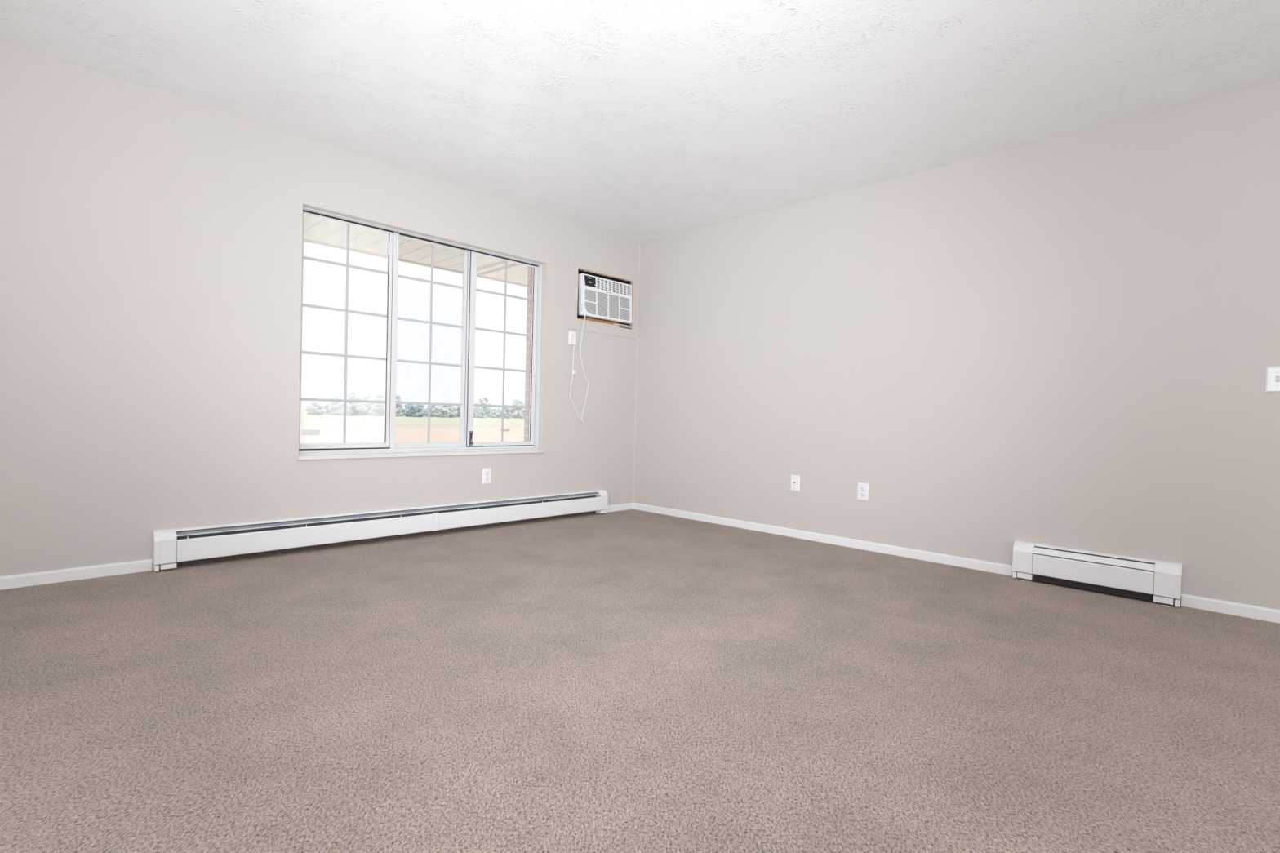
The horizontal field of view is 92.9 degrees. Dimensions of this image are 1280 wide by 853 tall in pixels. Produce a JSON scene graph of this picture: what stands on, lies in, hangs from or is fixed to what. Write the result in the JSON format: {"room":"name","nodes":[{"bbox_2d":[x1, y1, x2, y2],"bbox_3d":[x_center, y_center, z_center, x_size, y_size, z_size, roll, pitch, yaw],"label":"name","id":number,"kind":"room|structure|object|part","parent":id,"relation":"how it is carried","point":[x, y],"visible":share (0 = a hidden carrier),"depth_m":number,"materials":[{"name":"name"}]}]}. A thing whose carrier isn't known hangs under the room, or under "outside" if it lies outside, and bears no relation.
{"room":"empty living room","nodes":[
{"label":"empty living room","id":0,"kind":"room"},
{"bbox_2d":[0,41,639,576],"bbox_3d":[-2.329,-0.422,3.364,0.150,2.560,6.400,2,1,44],"label":"wall","id":1,"kind":"structure","parent":0,"point":[151,240],"depth_m":3.19,"materials":[{"name":"paint"}]},
{"bbox_2d":[0,502,633,590],"bbox_3d":[-2.265,0.711,3.362,0.012,0.058,6.300,2,1,44],"label":"baseboard","id":2,"kind":"structure","parent":1,"relation":"attached to","point":[6,582],"depth_m":2.92,"materials":[{"name":"white paint"}]},
{"bbox_2d":[152,488,608,571],"bbox_3d":[-1.391,0.645,4.205,0.072,0.206,3.105,2,1,44],"label":"baseboard heater","id":3,"kind":"object","parent":1,"relation":"attached to","point":[172,548],"visible":1,"depth_m":3.77,"materials":[{"name":"metal"}]},
{"bbox_3d":[-1.906,0.648,3.648,0.019,0.115,1.402,2,1,44],"label":"panel","id":4,"kind":"part","parent":3,"relation":"part of","materials":[{"name":"white metal"}]},
{"bbox_2d":[175,489,598,531],"bbox_3d":[-1.396,0.550,4.221,0.033,0.013,2.939,2,1,44],"label":"hood","id":5,"kind":"object","parent":3,"relation":"attached to","point":[372,513],"depth_m":3.89,"materials":[{"name":"white metal"}]},
{"bbox_3d":[-0.864,0.658,4.709,0.019,0.115,1.491,2,1,44],"label":"panel","id":6,"kind":"part","parent":3,"relation":"part of","materials":[{"name":"white metal"}]},
{"bbox_2d":[297,206,544,460],"bbox_3d":[-1.427,-0.553,4.262,0.170,1.507,1.782,2,1,44],"label":"window","id":7,"kind":"structure","parent":1,"relation":"in","point":[466,446],"depth_m":4.30,"materials":[{"name":"white plastic"}]},
{"bbox_3d":[-1.875,-0.579,3.876,0.024,1.437,0.572,2,1,44],"label":"sash","id":8,"kind":"part","parent":7,"relation":"part of","materials":[{"name":"glass"}]},
{"bbox_3d":[-1.485,-0.573,4.306,0.022,1.446,0.500,2,1,44],"label":"fixed panel","id":9,"kind":"part","parent":7,"relation":"part of","materials":[{"name":"glass"}]},
{"bbox_3d":[-1.246,0.089,4.512,0.015,0.102,0.018,2,1,44],"label":"latch lever","id":10,"kind":"part","parent":7,"relation":"part of","materials":[{"name":"grey metal"}]},
{"bbox_3d":[-1.056,-0.571,4.711,0.024,1.438,0.593,2,1,44],"label":"sash","id":11,"kind":"part","parent":7,"relation":"part of","materials":[{"name":"glass"}]},
{"bbox_2d":[482,467,491,484],"bbox_3d":[-1.131,0.367,4.503,0.009,0.117,0.074,2,1,44],"label":"wall outlet","id":12,"kind":"object","parent":1,"relation":"attached to","point":[486,473],"visible":1,"depth_m":4.50,"materials":[{"name":"white plastic"}]},
{"bbox_2d":[568,330,575,344],"bbox_3d":[-0.560,-0.734,5.038,0.009,0.114,0.070,2,1,44],"label":"wall outlet","id":13,"kind":"object","parent":1,"relation":"attached to","point":[571,333],"visible":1,"depth_m":5.03,"materials":[{"name":"white plastic"}]},
{"bbox_2d":[567,253,638,338],"bbox_3d":[-0.356,-1.114,5.334,0.161,0.616,0.807,2,1,44],"label":"air conditioner frame","id":14,"kind":"structure","parent":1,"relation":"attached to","point":[578,264],"depth_m":5.24,"materials":[{"name":"paint"}]},
{"bbox_2d":[569,273,631,426],"bbox_3d":[-0.380,-0.640,5.296,0.190,1.276,0.671,2,1,44],"label":"air conditioner","id":15,"kind":"object","parent":14,"relation":"attached to","point":[598,298],"visible":1,"depth_m":5.21,"materials":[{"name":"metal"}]},
{"bbox_3d":[-0.497,-0.473,5.083,0.029,0.944,0.206,2,1,44],"label":"power cord","id":16,"kind":"part","parent":15,"relation":"part of","materials":[{"name":"white plastic"}]},
{"bbox_3d":[-0.420,-1.220,5.114,0.007,0.084,0.126,2,1,44],"label":"control panel","id":17,"kind":"part","parent":15,"relation":"part of","materials":[{"name":"black plastic"}]},
{"bbox_3d":[-0.278,-1.102,5.264,0.026,0.343,0.576,2,1,44],"label":"panel","id":18,"kind":"part","parent":15,"relation":"part of","materials":[{"name":"white plastic"}]},
{"bbox_2d":[585,288,630,320],"bbox_3d":[-0.275,-1.047,5.264,0.017,0.205,0.534,2,1,44],"label":"grille","id":19,"kind":"object","parent":15,"relation":"attached to","point":[601,304],"depth_m":5.25,"materials":[{"name":"white plastic"}]},
{"bbox_2d":[524,266,533,441],"bbox_3d":[-2.648,0.982,3.245,0.055,5.500,11.000,2,1,44],"label":"brick wall","id":20,"kind":"structure","parent":0,"point":[530,269],"depth_m":4.94,"materials":[{"name":"brown brick"}]},
{"bbox_2d":[303,213,528,284],"bbox_3d":[-2.214,-1.416,4.299,0.945,0.013,13.090,2,1,44],"label":"soffit","id":21,"kind":"structure","parent":20,"relation":"attached to","point":[322,230],"depth_m":4.82,"materials":[{"name":"beige plastic"}]},
{"bbox_2d":[0,509,1279,852],"bbox_3d":[0.117,0.899,1.021,6.700,0.120,6.500,2,1,44],"label":"floor","id":22,"kind":"structure","parent":0,"point":[629,681],"depth_m":1.78,"materials":[{"name":"brown carpet"}]},
{"bbox_2d":[0,0,1279,243],"bbox_3d":[0.130,-1.662,1.032,6.850,0.120,6.500,2,1,44],"label":"ceiling","id":23,"kind":"structure","parent":0,"point":[637,121],"depth_m":2.83,"materials":[{"name":"white paint"}]},
{"bbox_2d":[633,80,1279,609],"bbox_3d":[2.344,-0.302,3.344,6.850,2.560,0.120,2,1,44],"label":"wall","id":24,"kind":"structure","parent":0,"point":[1070,340],"depth_m":3.49,"materials":[{"name":"paint"}]},
{"bbox_2d":[632,243,639,502],"bbox_3d":[-0.031,-0.485,5.590,0.006,2.390,0.006,2,1,44],"label":"trim","id":25,"kind":"structure","parent":24,"relation":"attached to","point":[639,243],"depth_m":5.59,"materials":[{"name":"paint"}]},
{"bbox_2d":[790,475,799,491],"bbox_3d":[1.128,0.414,4.436,0.074,0.117,0.016,2,1,44],"label":"cable plate","id":26,"kind":"object","parent":24,"relation":"attached to","point":[795,479],"visible":1,"depth_m":4.43,"materials":[{"name":"white plastic"}]},
{"bbox_2d":[857,482,868,501],"bbox_3d":[1.494,0.439,4.082,0.074,0.117,0.009,2,1,44],"label":"wall outlet","id":27,"kind":"object","parent":24,"relation":"attached to","point":[863,488],"visible":1,"depth_m":4.08,"materials":[{"name":"white plastic"}]},
{"bbox_2d":[633,502,1279,623],"bbox_3d":[2.287,0.828,3.298,6.600,0.058,0.012,2,1,44],"label":"baseboard","id":28,"kind":"structure","parent":24,"relation":"attached to","point":[1251,611],"depth_m":3.84,"materials":[{"name":"white paint"}]},
{"bbox_2d":[1012,540,1182,607],"bbox_3d":[2.361,0.758,3.183,0.707,0.206,0.072,2,1,44],"label":"baseboard heater","id":29,"kind":"object","parent":24,"relation":"attached to","point":[1144,580],"visible":1,"depth_m":3.14,"materials":[{"name":"metal"}]},
{"bbox_3d":[2.344,0.763,3.168,0.510,0.110,0.019,2,1,44],"label":"panel","id":30,"kind":"part","parent":29,"relation":"part of","materials":[{"name":"white metal"}]},
{"bbox_3d":[2.364,0.830,3.191,0.508,0.058,0.004,2,1,44],"label":"plate","id":31,"kind":"part","parent":29,"relation":"part of","materials":[{"name":"metal"}]},
{"bbox_2d":[1034,542,1155,563],"bbox_3d":[2.375,0.663,3.195,0.515,0.013,0.033,2,1,44],"label":"hood","id":32,"kind":"object","parent":29,"relation":"attached to","point":[1037,547],"depth_m":3.19,"materials":[{"name":"white metal"}]},
{"bbox_3d":[2.385,0.737,3.209,0.511,0.158,0.003,2,1,44],"label":"panel","id":33,"kind":"part","parent":29,"relation":"part of","materials":[{"name":"metal"}]},
{"bbox_2d":[1265,366,1279,392],"bbox_3d":[2.867,-0.213,2.734,0.074,0.117,0.017,2,1,44],"label":"light switch","id":34,"kind":"object","parent":24,"relation":"attached to","point":[1272,384],"visible":1,"depth_m":2.75,"materials":[{"name":"white plastic"}]},
{"label":"outside","id":35,"kind":"structure","parent":0,"visible":0},
{"bbox_2d":[300,409,524,443],"bbox_3d":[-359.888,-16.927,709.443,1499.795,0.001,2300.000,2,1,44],"label":"ground","id":36,"kind":"structure","parent":35,"point":[363,428],"depth_m":126.60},
{"bbox_2d":[302,429,319,435],"bbox_3d":[-47.297,0.837,87.448,2.300,0.800,0.900,1,1,-28],"label":"block","id":37,"kind":"object","parent":36,"relation":"on","point":[304,432],"visible":0.93,"depth_m":87.06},
{"bbox_2d":[304,401,325,415],"bbox_3d":[-182.117,-9.783,341.272,10.222,8.251,10.293,2,1,44],"label":"tree","id":38,"kind":"object","parent":36,"relation":"on","point":[310,409],"visible":0.98,"depth_m":340.12,"materials":[{"name":"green plant"}]},
{"bbox_2d":[324,402,331,414],"bbox_3d":[-194.674,-11.745,387.609,13.960,10.486,12.794,2,1,44],"label":"tree","id":39,"kind":"object","parent":36,"relation":"on","point":[327,411],"visible":0.2,"depth_m":383.77,"materials":[{"name":"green plant"}]},
{"bbox_2d":[328,393,343,415],"bbox_3d":[-183.486,-12.879,370.052,12.122,14.295,10.944,2,1,44],"label":"tree","id":40,"kind":"object","parent":36,"relation":"on","point":[336,410],"visible":0.68,"depth_m":366.42,"materials":[{"name":"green plant"}]},
{"bbox_2d":[337,391,366,416],"bbox_3d":[-167.866,-12.783,356.526,14.207,15.588,13.947,2,1,44],"label":"tree","id":41,"kind":"object","parent":36,"relation":"on","point":[357,408],"visible":0.77,"depth_m":354.02,"materials":[{"name":"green plant"}]},
{"bbox_2d":[361,394,373,415],"bbox_3d":[-180.703,-13.643,401.998,13.061,15.261,14.273,2,1,44],"label":"tree","id":42,"kind":"object","parent":36,"relation":"on","point":[369,406],"visible":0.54,"depth_m":399.88,"materials":[{"name":"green plant"}]},
{"bbox_2d":[369,393,385,416],"bbox_3d":[-163.994,-13.260,386.560,14.518,15.855,13.366,2,1,44],"label":"tree","id":43,"kind":"object","parent":36,"relation":"on","point":[377,409],"visible":0.67,"depth_m":383.16,"materials":[{"name":"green plant"}]},
{"bbox_2d":[395,400,402,416],"bbox_3d":[-148.580,-10.994,367.578,10.495,11.071,9.045,2,1,44],"label":"tree","id":44,"kind":"object","parent":36,"relation":"on","point":[398,411],"visible":0.2,"depth_m":367.09,"materials":[{"name":"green plant"}]},
{"bbox_2d":[395,395,404,416],"bbox_3d":[-165.826,-13.743,417.279,9.457,15.842,8.683,2,1,44],"label":"tree","id":45,"kind":"object","parent":36,"relation":"on","point":[397,397],"visible":0.33,"depth_m":415.46,"materials":[{"name":"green plant"}]},
{"bbox_2d":[401,404,420,417],"bbox_3d":[-145.196,-10.449,387.611,11.402,10.313,12.484,2,1,44],"label":"tree","id":46,"kind":"object","parent":36,"relation":"on","point":[403,411],"visible":0.12,"depth_m":384.61,"materials":[{"name":"green plant"}]},
{"bbox_2d":[404,401,426,417],"bbox_3d":[-137.553,-10.138,373.534,13.866,10.114,13.744,2,1,44],"label":"tree","id":47,"kind":"object","parent":36,"relation":"on","point":[410,409],"visible":0.9,"depth_m":370.37,"materials":[{"name":"green plant"}]},
{"bbox_2d":[426,404,445,417],"bbox_3d":[-136.981,-10.470,408.014,14.897,10.215,14.383,2,1,44],"label":"tree","id":48,"kind":"object","parent":36,"relation":"on","point":[433,411],"visible":0.55,"depth_m":404.40,"materials":[{"name":"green plant"}]},
{"bbox_2d":[435,405,457,417],"bbox_3d":[-125.367,-9.944,394.687,14.523,9.714,13.751,2,1,44],"label":"tree","id":49,"kind":"object","parent":36,"relation":"on","point":[448,409],"visible":0.95,"depth_m":391.72,"materials":[{"name":"green plant"}]},
{"bbox_2d":[454,405,460,417],"bbox_3d":[-130.920,-11.500,444.420,13.021,10.872,13.394,2,1,44],"label":"tree","id":50,"kind":"object","parent":36,"relation":"on","point":[458,407],"visible":0.27,"depth_m":441.66,"materials":[{"name":"green plant"}]},
{"bbox_2d":[473,406,479,417],"bbox_3d":[-117.922,-10.021,436.482,8.807,9.080,9.103,2,1,44],"label":"tree","id":51,"kind":"object","parent":36,"relation":"on","point":[476,411],"visible":0.62,"depth_m":434.86,"materials":[{"name":"green plant"}]},
{"bbox_2d":[475,408,487,417],"bbox_3d":[-110.246,-8.840,423.816,8.791,7.041,7.251,2,1,44],"label":"tree","id":52,"kind":"object","parent":36,"relation":"on","point":[482,414],"visible":0.97,"depth_m":422.46,"materials":[{"name":"green plant"}]},
{"bbox_2d":[474,397,493,417],"bbox_3d":[-124.360,-14.619,482.625,16.529,17.328,14.101,2,1,44],"label":"tree","id":53,"kind":"object","parent":36,"relation":"on","point":[484,401],"visible":0.62,"depth_m":478.60,"materials":[{"name":"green plant"}]},
{"bbox_2d":[489,407,501,417],"bbox_3d":[-107.096,-10.335,456.724,11.942,8.922,10.626,2,1,44],"label":"tree","id":54,"kind":"object","parent":36,"relation":"on","point":[493,415],"visible":0.66,"depth_m":454.23,"materials":[{"name":"green plant"}]},
{"bbox_2d":[497,404,512,418],"bbox_3d":[-98.368,-10.588,442.145,9.924,10.654,9.764,2,1,44],"label":"tree","id":55,"kind":"object","parent":36,"relation":"on","point":[508,415],"visible":0.73,"depth_m":439.51,"materials":[{"name":"green plant"}]},
{"bbox_2d":[500,428,510,431],"bbox_3d":[-28.507,0.736,128.703,1.900,0.620,0.900,1,1,-13],"label":"block","id":56,"kind":"object","parent":36,"relation":"on","point":[504,429],"visible":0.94,"depth_m":128.31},
{"bbox_2d":[506,399,524,417],"bbox_3d":[-101.755,-14.122,502.568,17.642,17.378,18.531,2,1,44],"label":"tree","id":57,"kind":"object","parent":36,"relation":"on","point":[516,402],"visible":0.59,"depth_m":497.90,"materials":[{"name":"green plant"}]},
{"bbox_2d":[519,408,524,418],"bbox_3d":[-90.003,-10.250,481.672,11.197,9.033,10.718,2,1,44],"label":"tree","id":58,"kind":"object","parent":36,"relation":"on","point":[522,415],"visible":0.28,"depth_m":479.42,"materials":[{"name":"green plant"}]},
{"bbox_3d":[-2.240,-1.540,4.268,0.945,0.060,13.000,2,1,44],"label":"roof eave","id":59,"kind":"object","parent":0,"visible":0},
{"bbox_2d":[303,239,527,287],"bbox_3d":[-2.589,-1.499,4.610,0.030,0.172,13.000,2,1,44],"label":"roof fascia","id":60,"kind":"object","parent":59,"relation":"attached to","point":[304,240],"depth_m":5.20,"materials":[{"name":"beige plastic"}]}
]}

